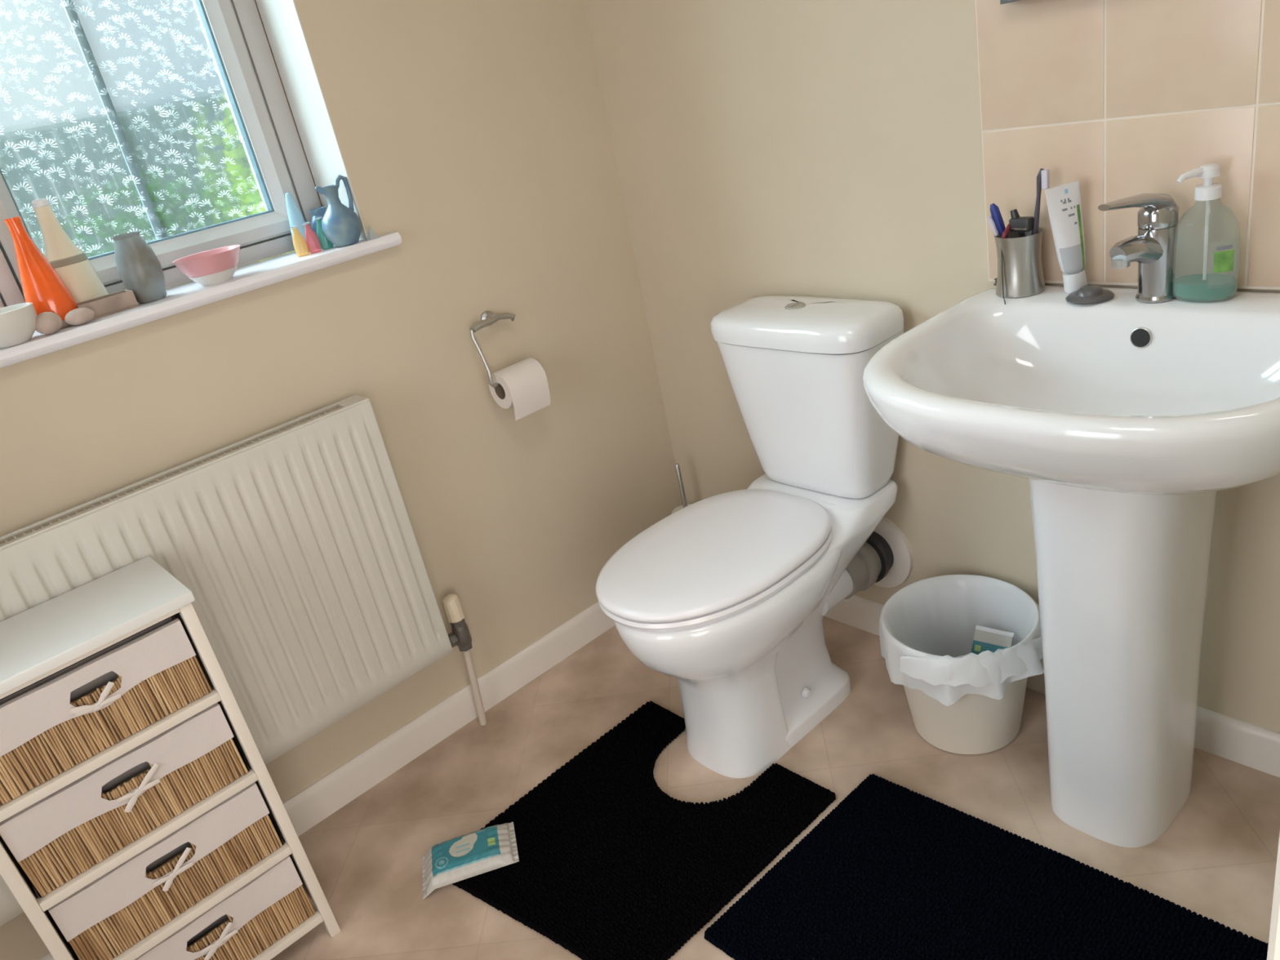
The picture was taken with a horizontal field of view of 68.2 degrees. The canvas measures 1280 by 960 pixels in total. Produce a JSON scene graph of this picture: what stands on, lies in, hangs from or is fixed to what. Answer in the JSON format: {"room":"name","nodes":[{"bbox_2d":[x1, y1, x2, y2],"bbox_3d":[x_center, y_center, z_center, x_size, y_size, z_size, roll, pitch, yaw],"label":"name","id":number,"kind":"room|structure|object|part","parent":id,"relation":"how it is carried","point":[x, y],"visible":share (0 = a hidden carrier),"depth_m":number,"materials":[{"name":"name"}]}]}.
{"room":"bathroom","nodes":[
{"label":"bathroom","id":0,"kind":"room"},
{"bbox_2d":[0,0,682,959],"bbox_3d":[-1.076,-0.343,1.644,2.500,2.400,0.300,-29,29,-34],"label":"wall","id":1,"kind":"structure","parent":0,"point":[475,132],"depth_m":2.03,"materials":[{"name":"beige paint"}]},
{"bbox_2d":[0,0,321,307],"bbox_3d":[-1.173,-0.715,1.524,1.124,0.956,0.083,-29,29,-34],"label":"window","id":2,"kind":"structure","parent":1,"relation":"in","point":[171,122],"depth_m":1.77,"materials":[{"name":"plastic"}]},
{"bbox_3d":[-1.373,-0.594,1.362,0.462,0.872,0.070,-29,29,-34],"label":"sash","id":3,"kind":"part","parent":2,"relation":"part of","materials":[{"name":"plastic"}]},
{"bbox_3d":[-0.997,-0.814,1.671,0.441,0.784,0.004,-29,29,-34],"label":"pane","id":4,"kind":"part","parent":2,"relation":"part of","materials":[{"name":"clear glass"}]},
{"bbox_2d":[0,231,401,368],"bbox_3d":[-0.989,-0.253,1.625,1.232,0.024,0.192,-29,29,-34],"label":"window sill","id":5,"kind":"structure","parent":1,"relation":"attached to","point":[180,298],"depth_m":1.69,"materials":[{"name":"white paint"}]},
{"bbox_2d":[0,302,36,348],"bbox_3d":[-1.023,-0.245,1.524,0.100,0.055,0.100,-29,29,-34],"label":"bowl","id":6,"kind":"object","parent":5,"relation":"on","point":[17,322],"visible":0.99,"depth_m":1.50,"materials":[{"name":"white ceramic"}]},
{"bbox_2d":[3,216,77,328],"bbox_3d":[-1.006,-0.345,1.577,0.077,0.184,0.077,-29,29,-34],"label":"vase","id":7,"kind":"object","parent":5,"relation":"on","point":[42,286],"visible":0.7,"depth_m":1.56,"materials":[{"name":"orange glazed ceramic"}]},
{"bbox_2d":[35,311,62,334],"bbox_3d":[-0.971,-0.257,1.549,0.043,0.036,0.032,-29,29,-34],"label":"pebble","id":8,"kind":"object","parent":5,"relation":"on","point":[46,322],"visible":1,"depth_m":1.54,"materials":[{"name":"stone"}]},
{"bbox_2d":[31,198,108,302],"bbox_3d":[-1.003,-0.387,1.647,0.084,0.203,0.084,-29,29,-34],"label":"vase","id":9,"kind":"object","parent":5,"relation":"on","point":[72,264],"visible":0.82,"depth_m":1.63,"materials":[{"name":"beige glazed ceramic"}]},
{"bbox_2d":[64,307,94,324],"bbox_3d":[-0.937,-0.274,1.581,0.047,0.027,0.032,-29,29,-34],"label":"pebble","id":10,"kind":"object","parent":5,"relation":"on","point":[79,316],"visible":1,"depth_m":1.57,"materials":[{"name":"stone"}]},
{"bbox_2d":[76,289,138,319],"bbox_3d":[-0.929,-0.304,1.643,0.090,0.028,0.044,-29,29,-34],"label":"wooden box","id":11,"kind":"object","parent":5,"relation":"on","point":[124,300],"visible":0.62,"depth_m":1.63,"materials":[{"name":"brown wood"}]},
{"bbox_2d":[111,231,166,303],"bbox_3d":[-0.883,-0.375,1.667,0.070,0.118,0.070,-29,29,-34],"label":"vase","id":12,"kind":"object","parent":5,"relation":"on","point":[139,268],"visible":0.99,"depth_m":1.65,"materials":[{"name":"grey ceramic"}]},
{"bbox_2d":[172,244,240,286],"bbox_3d":[-0.784,-0.388,1.731,0.121,0.053,0.121,-29,29,-34],"label":"bowl","id":13,"kind":"object","parent":5,"relation":"on","point":[217,265],"visible":1,"depth_m":1.70,"materials":[{"name":"ceramic"}]},
{"bbox_2d":[284,192,306,251],"bbox_3d":[-0.689,-0.519,1.898,0.045,0.116,0.045,-29,29,-34],"label":"cone","id":14,"kind":"object","parent":5,"relation":"on","point":[295,216],"visible":0.6,"depth_m":1.88,"materials":[{"name":"glass"}]},
{"bbox_2d":[289,225,309,257],"bbox_3d":[-0.664,-0.465,1.838,0.025,0.058,0.025,-29,29,-34],"label":"glass bottle","id":15,"kind":"object","parent":5,"relation":"on","point":[300,246],"visible":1,"depth_m":1.83,"materials":[{"name":"yellow glass"}]},
{"bbox_2d":[302,222,321,253],"bbox_3d":[-0.645,-0.476,1.853,0.025,0.058,0.025,-29,29,-34],"label":"glass bottle","id":16,"kind":"object","parent":5,"relation":"on","point":[313,242],"visible":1,"depth_m":1.85,"materials":[{"name":"pink glass"}]},
{"bbox_2d":[308,206,326,236],"bbox_3d":[-0.648,-0.519,1.933,0.050,0.072,0.050,-29,29,-34],"label":"pot","id":17,"kind":"object","parent":5,"relation":"on","point":[320,211],"visible":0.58,"depth_m":1.91,"materials":[{"name":"ceramic"}]},
{"bbox_2d":[314,216,333,249],"bbox_3d":[-0.626,-0.488,1.866,0.025,0.062,0.025,-29,29,-34],"label":"glass bottle","id":18,"kind":"object","parent":5,"relation":"on","point":[325,243],"visible":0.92,"depth_m":1.86,"materials":[{"name":"teal glass"}]},
{"bbox_2d":[315,174,361,247],"bbox_3d":[-0.591,-0.525,1.848,0.078,0.130,0.075,-29,29,-34],"label":"jug","id":19,"kind":"object","parent":5,"relation":"on","point":[340,224],"visible":1,"depth_m":1.83,"materials":[{"name":"ceramic"}]},
{"bbox_3d":[-0.615,-0.557,1.819,0.018,0.016,0.014,-29,29,-34],"label":"spout","id":20,"kind":"part","parent":19,"relation":"part of","materials":[{"name":"blue ceramic"}]},
{"bbox_3d":[-0.579,-0.560,1.849,0.029,0.073,0.010,-29,29,-34],"label":"handle","id":21,"kind":"part","parent":19,"relation":"part of","materials":[{"name":"blue ceramic"}]},
{"bbox_2d":[367,226,378,239],"bbox_3d":[-0.532,-0.490,1.869,0.020,0.026,0.016,-29,29,-34],"label":"pyramid","id":22,"kind":"object","parent":5,"relation":"on","point":[376,236],"visible":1,"depth_m":1.87,"materials":[{"name":"white"}]},
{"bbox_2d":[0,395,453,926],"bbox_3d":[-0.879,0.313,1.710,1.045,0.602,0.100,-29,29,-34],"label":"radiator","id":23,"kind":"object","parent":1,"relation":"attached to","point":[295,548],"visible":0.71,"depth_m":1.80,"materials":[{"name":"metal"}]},
{"bbox_2d":[4,409,333,542],"bbox_3d":[-0.932,0.056,1.581,0.934,0.002,0.042,-29,29,-34],"label":"grille","id":24,"kind":"object","parent":23,"relation":"attached to","point":[319,417],"depth_m":1.65,"materials":[{"name":"metal"}]},
{"bbox_3d":[-0.889,0.314,1.724,1.025,0.584,0.012,-29,29,-34],"label":"panel","id":25,"kind":"part","parent":23,"relation":"part of","materials":[{"name":"metal"}]},
{"bbox_3d":[-0.494,0.103,1.989,0.006,0.597,0.062,-29,29,-34],"label":"panel","id":26,"kind":"part","parent":23,"relation":"part of","materials":[{"name":"metal"}]},
{"bbox_2d":[442,594,486,725],"bbox_3d":[-0.398,0.421,2.160,0.065,0.354,0.040,-29,29,-34],"label":"radiator valve","id":27,"kind":"object","parent":23,"relation":"attached to","point":[460,636],"visible":0.98,"depth_m":2.12,"materials":[{"name":"silver metal"}]},
{"bbox_2d":[255,0,367,239],"bbox_3d":[-1.095,-0.684,1.445,1.128,0.983,0.158,-29,29,-34],"label":"window reveal","id":28,"kind":"structure","parent":1,"relation":"attached to","point":[281,20],"depth_m":1.83,"materials":[{"name":"white paint"}]},
{"bbox_2d":[37,601,615,959],"bbox_3d":[-0.751,0.725,1.988,2.485,0.084,0.015,-29,29,-34],"label":"baseboard","id":29,"kind":"structure","parent":1,"relation":"attached to","point":[323,797],"depth_m":2.19,"materials":[{"name":"white paint"}]},
{"bbox_2d":[469,310,542,387],"bbox_3d":[-0.309,-0.300,2.101,0.146,0.152,0.067,-29,29,-34],"label":"toilet roll holder","id":30,"kind":"object","parent":1,"relation":"attached to","point":[487,317],"visible":0.89,"depth_m":2.06,"materials":[{"name":"silver metal"}]},
{"bbox_2d":[488,357,551,420],"bbox_3d":[-0.271,-0.206,2.120,0.101,0.109,0.085,-29,29,-34],"label":"toilet roll","id":31,"kind":"object","parent":30,"relation":"hanging from","point":[524,386],"visible":0.98,"depth_m":2.09,"materials":[{"name":"white paper"}]},
{"bbox_2d":[271,616,1279,959],"bbox_3d":[-0.022,1.177,0.849,3.500,0.100,3.400,-29,29,-34],"label":"floor","id":32,"kind":"structure","parent":0,"point":[1216,860],"depth_m":1.85,"materials":[{"name":"beige stone"}]},
{"bbox_2d":[0,555,340,959],"bbox_3d":[-0.833,0.560,1.576,0.386,0.741,0.230,-29,29,-34],"label":"storage unit","id":33,"kind":"object","parent":32,"relation":"on","point":[143,816],"visible":1,"depth_m":1.47,"materials":[{"name":"white paint"}]},
{"bbox_3d":[-0.894,0.658,1.410,0.019,0.722,0.022,-29,29,-34],"label":"leg","id":34,"kind":"part","parent":33,"relation":"part of","materials":[{"name":"white paint"}]},
{"bbox_3d":[-0.965,0.622,1.474,0.007,0.680,0.177,-29,29,-34],"label":"panel","id":35,"kind":"part","parent":33,"relation":"part of","materials":[{"name":"white paint"}]},
{"bbox_3d":[-0.835,0.266,1.365,0.336,0.008,0.018,-29,29,-34],"label":"rail","id":36,"kind":"part","parent":33,"relation":"part of","materials":[{"name":"white paint"}]},
{"bbox_3d":[-0.884,0.328,1.475,0.326,0.134,0.194,-29,29,-34],"label":"basket drawer","id":37,"kind":"part","parent":33,"relation":"part of","materials":[{"name":"brown wicker"}]},
{"bbox_3d":[-0.803,0.414,1.431,0.336,0.016,0.018,-29,29,-34],"label":"rail","id":38,"kind":"part","parent":33,"relation":"part of","materials":[{"name":"white paint"}]},
{"bbox_3d":[-0.852,0.476,1.540,0.326,0.140,0.194,-29,29,-34],"label":"basket drawer","id":39,"kind":"part","parent":33,"relation":"part of","materials":[{"name":"brown wicker"}]},
{"bbox_3d":[-0.770,0.564,1.498,0.336,0.016,0.018,-29,29,-34],"label":"rail","id":40,"kind":"part","parent":33,"relation":"part of","materials":[{"name":"white paint"}]},
{"bbox_3d":[-0.820,0.625,1.607,0.326,0.140,0.194,-29,29,-34],"label":"basket drawer","id":41,"kind":"part","parent":33,"relation":"part of","materials":[{"name":"brown wicker"}]},
{"bbox_3d":[-0.738,0.713,1.565,0.336,0.016,0.018,-29,29,-34],"label":"rail","id":42,"kind":"part","parent":33,"relation":"part of","materials":[{"name":"white paint"}]},
{"bbox_3d":[-0.707,0.477,1.673,0.007,0.680,0.177,-29,29,-34],"label":"panel","id":43,"kind":"part","parent":33,"relation":"part of","materials":[{"name":"white paint"}]},
{"bbox_3d":[-0.787,0.775,1.674,0.326,0.140,0.194,-29,29,-34],"label":"basket drawer","id":44,"kind":"part","parent":33,"relation":"part of","materials":[{"name":"brown wicker"}]},
{"bbox_3d":[-0.638,0.514,1.608,0.019,0.722,0.022,-29,29,-34],"label":"leg","id":45,"kind":"part","parent":33,"relation":"part of","materials":[{"name":"white paint"}]},
{"bbox_3d":[-0.705,0.863,1.632,0.336,0.016,0.018,-29,29,-34],"label":"rail","id":46,"kind":"part","parent":33,"relation":"part of","materials":[{"name":"white paint"}]},
{"bbox_2d":[422,821,519,899],"bbox_3d":[-0.333,0.727,1.831,0.190,0.043,0.108,-16,24,-8],"label":"pack","id":47,"kind":"object","parent":32,"relation":"on","point":[473,854],"visible":1,"depth_m":1.81,"materials":[{"name":"teal plastic"}]},
{"bbox_2d":[452,700,835,959],"bbox_3d":[-0.016,0.677,1.821,0.614,0.015,0.546,-29,29,-34],"label":"mat","id":48,"kind":"object","parent":32,"relation":"on","point":[611,865],"visible":0.98,"depth_m":1.77,"materials":[{"name":"black fabric"}]},
{"bbox_2d":[671,462,691,514],"bbox_3d":[0.133,0.129,2.518,0.084,0.383,0.084,-29,29,-34],"label":"toilet brush","id":49,"kind":"object","parent":32,"relation":"on","point":[685,504],"visible":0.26,"depth_m":2.47,"materials":[{"name":"silver metal"}]},
{"bbox_3d":[0.109,0.020,2.469,0.012,0.138,0.012,-29,29,-34],"label":"handle","id":50,"kind":"part","parent":49,"relation":"part of","materials":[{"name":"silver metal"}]},
{"bbox_2d":[595,295,904,777],"bbox_3d":[0.216,0.125,1.916,0.700,0.839,0.418,-29,29,-34],"label":"toilet","id":51,"kind":"object","parent":32,"relation":"on","point":[727,596],"visible":1,"depth_m":1.86,"materials":[{"name":"white ceramic"}]},
{"bbox_3d":[0.140,0.137,1.866,0.512,0.024,0.374,-29,29,-34],"label":"lid","id":52,"kind":"part","parent":51,"relation":"part of","materials":[{"name":"white plastic"}]},
{"bbox_3d":[0.144,0.158,1.876,0.511,0.020,0.376,-29,29,-34],"label":"seat","id":53,"kind":"part","parent":51,"relation":"part of","materials":[{"name":"white plastic"}]},
{"bbox_3d":[0.322,-0.319,1.892,0.196,0.056,0.396,-29,29,-34],"label":"cistern lid","id":54,"kind":"part","parent":51,"relation":"part of","materials":[{"name":"white ceramic"}]},
{"bbox_2d":[879,574,1044,754],"bbox_3d":[0.641,0.374,1.862,0.315,0.272,0.334,-29,29,-34],"label":"waste bin","id":55,"kind":"object","parent":32,"relation":"on","point":[961,701],"visible":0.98,"depth_m":1.82,"materials":[{"name":"beige plastic"}]},
{"bbox_2d":[970,625,1014,654],"bbox_3d":[0.692,0.335,1.862,0.072,0.073,0.064,8,31,38],"label":"wrapper","id":56,"kind":"object","parent":55,"relation":"in","point":[985,638],"visible":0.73,"depth_m":1.86,"materials":[{"name":"white plastic"}]},
{"bbox_2d":[704,773,1268,959],"bbox_3d":[0.527,0.722,1.456,0.506,0.015,0.725,-29,29,-34],"label":"bath mat","id":57,"kind":"object","parent":32,"relation":"on","point":[893,871],"visible":1,"depth_m":1.55,"materials":[{"name":"black fabric"}]},
{"bbox_2d":[1028,479,1217,847],"bbox_3d":[0.771,0.248,1.532,0.234,0.710,0.228,-29,29,-34],"label":"pedestal","id":58,"kind":"object","parent":32,"relation":"on","point":[1122,578],"visible":0.65,"depth_m":1.45,"materials":[{"name":"white ceramic"}]},
{"bbox_2d":[862,285,1279,494],"bbox_3d":[0.643,-0.118,1.331,0.530,0.154,0.618,-29,29,-34],"label":"basin","id":59,"kind":"object","parent":58,"relation":"on","point":[1123,393],"visible":0.98,"depth_m":1.33,"materials":[{"name":"white ceramic"}]},
{"bbox_2d":[994,226,1045,297],"bbox_3d":[0.629,-0.361,1.567,0.077,0.098,0.077,-29,29,-34],"label":"toothbrush cup","id":60,"kind":"object","parent":59,"relation":"on","point":[1022,267],"visible":0.93,"depth_m":1.54,"materials":[{"name":"metal"}]},
{"bbox_2d":[986,203,1008,238],"bbox_3d":[0.599,-0.387,1.566,0.041,0.145,0.016,-5,25,17],"label":"razor","id":61,"kind":"object","parent":60,"relation":"in","point":[996,222],"visible":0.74,"depth_m":1.55,"materials":[{"name":"blue plastic"}]},
{"bbox_2d":[1000,224,1010,304],"bbox_3d":[0.596,-0.345,1.546,0.016,0.135,0.054,5,29,34],"label":"brush","id":62,"kind":"object","parent":60,"relation":"in","point":[1006,231],"visible":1,"depth_m":1.53,"materials":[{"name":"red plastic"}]},
{"bbox_3d":[0.595,-0.399,1.539,0.019,0.032,0.014,-29,29,-34],"label":"handle","id":63,"kind":"part","parent":62,"relation":"part of","materials":[{"name":"red plastic"}]},
{"bbox_2d":[1008,208,1033,237],"bbox_3d":[0.629,-0.379,1.549,0.036,0.132,0.036,-29,29,-34],"label":"razor","id":64,"kind":"object","parent":60,"relation":"in","point":[1020,224],"visible":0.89,"depth_m":1.52,"materials":[{"name":"plastic"}]},
{"bbox_3d":[0.627,-0.380,1.553,0.030,0.132,0.017,-14,24,-3],"label":"handle","id":65,"kind":"part","parent":64,"relation":"part of","materials":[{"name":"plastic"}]},
{"bbox_3d":[0.609,-0.405,1.524,0.002,0.003,0.029,-29,29,-34],"label":"blade","id":66,"kind":"part","parent":64,"relation":"part of","materials":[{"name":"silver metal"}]},
{"bbox_2d":[1031,168,1049,235],"bbox_3d":[0.640,-0.404,1.525,0.011,0.192,0.045,-25,27,-27],"label":"toothbrush","id":67,"kind":"object","parent":60,"relation":"in","point":[1043,175],"visible":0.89,"depth_m":1.49,"materials":[{"name":"grey plastic"}]},
{"bbox_3d":[0.638,-0.405,1.528,0.011,0.192,0.038,-22,25,-21],"label":"handle","id":68,"kind":"part","parent":67,"relation":"part of","materials":[{"name":"grey plastic"}]},
{"bbox_2d":[1044,180,1087,293],"bbox_3d":[0.676,-0.381,1.491,0.061,0.176,0.036,-20,25,-17],"label":"toothpaste tube","id":69,"kind":"object","parent":59,"relation":"on","point":[1064,203],"visible":0.99,"depth_m":1.48,"materials":[{"name":"white plastic"}]},
{"bbox_2d":[1066,284,1114,304],"bbox_3d":[0.704,-0.294,1.479,0.069,0.018,0.069,-29,29,-34],"label":"plug","id":70,"kind":"object","parent":59,"relation":"on","point":[1089,294],"visible":1,"depth_m":1.46,"materials":[{"name":"grey metal"}]},
{"bbox_2d":[1097,193,1179,302],"bbox_3d":[0.724,-0.334,1.373,0.143,0.166,0.055,-23,26,-24],"label":"mixer tap","id":71,"kind":"object","parent":59,"relation":"on","point":[1153,247],"visible":1,"depth_m":1.36,"materials":[{"name":"silver metal"}]},
{"bbox_3d":[0.731,-0.331,1.380,0.089,0.054,0.044,-22,25,-21],"label":"spout","id":72,"kind":"part","parent":71,"relation":"part of","materials":[{"name":"silver metal"}]},
{"bbox_3d":[0.711,-0.386,1.347,0.138,0.046,0.047,-24,26,-25],"label":"lever","id":73,"kind":"part","parent":71,"relation":"part of","materials":[{"name":"silver metal"}]},
{"bbox_2d":[1173,163,1240,301],"bbox_3d":[0.807,-0.353,1.346,0.083,0.189,0.064,3,28,31],"label":"soap bottle","id":74,"kind":"object","parent":59,"relation":"on","point":[1204,286],"visible":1,"depth_m":1.34,"materials":[{"name":"clear plastic"}]},
{"bbox_2d":[1213,248,1234,273],"bbox_3d":[0.820,-0.307,1.327,0.025,0.030,0.002,-7,24,13],"label":"label","id":75,"kind":"object","parent":74,"relation":"on","point":[1223,260],"depth_m":1.33,"materials":[{"name":"green paper"}]},
{"bbox_2d":[583,0,1279,732],"bbox_3d":[0.895,-0.595,1.246,0.128,2.400,3.400,-29,29,-34],"label":"wall","id":76,"kind":"structure","parent":0,"point":[861,149],"depth_m":1.71,"materials":[{"name":"beige paint"}]},
{"bbox_2d":[844,515,913,599],"bbox_3d":[0.485,0.186,2.110,0.152,0.190,0.190,-29,29,-34],"label":"connector","id":77,"kind":"object","parent":76,"relation":"attached to","point":[886,560],"visible":0.5,"depth_m":2.08,"materials":[{"name":"grey plastic"}]},
{"bbox_2d":[1000,0,1021,4],"bbox_3d":[0.679,-0.988,1.098,0.030,0.694,0.574,-29,29,-34],"label":"mirror","id":78,"kind":"object","parent":76,"relation":"attached to","point":[1002,2],"visible":1,"depth_m":1.43,"materials":[{"name":"grey mirror"}]},
{"bbox_2d":[823,595,1279,777],"bbox_3d":[0.718,0.371,2.066,0.015,0.084,1.720,-29,29,-34],"label":"baseboard","id":79,"kind":"structure","parent":76,"relation":"attached to","point":[1254,746],"depth_m":1.70,"materials":[{"name":"white paint"}]},
{"bbox_3d":[0.202,0.004,0.241,2.500,2.400,0.120,-29,29,-34],"label":"wall","id":80,"kind":"structure","parent":0,"visible":0},
{"bbox_2d":[1266,831,1279,959],"bbox_3d":[0.065,0.238,0.173,1.015,2.090,0.152,-29,29,-34],"label":"trim","id":81,"kind":"structure","parent":80,"relation":"attached to","point":[1276,898],"depth_m":0.57,"materials":[{"name":"white"}]},
{"bbox_2d":[1273,904,1279,959],"bbox_3d":[0.070,0.265,0.185,0.895,2.030,0.136,-29,29,-34],"label":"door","id":82,"kind":"structure","parent":80,"relation":"in","point":[1277,953],"depth_m":0.56,"materials":[{"name":"white"}]}
]}

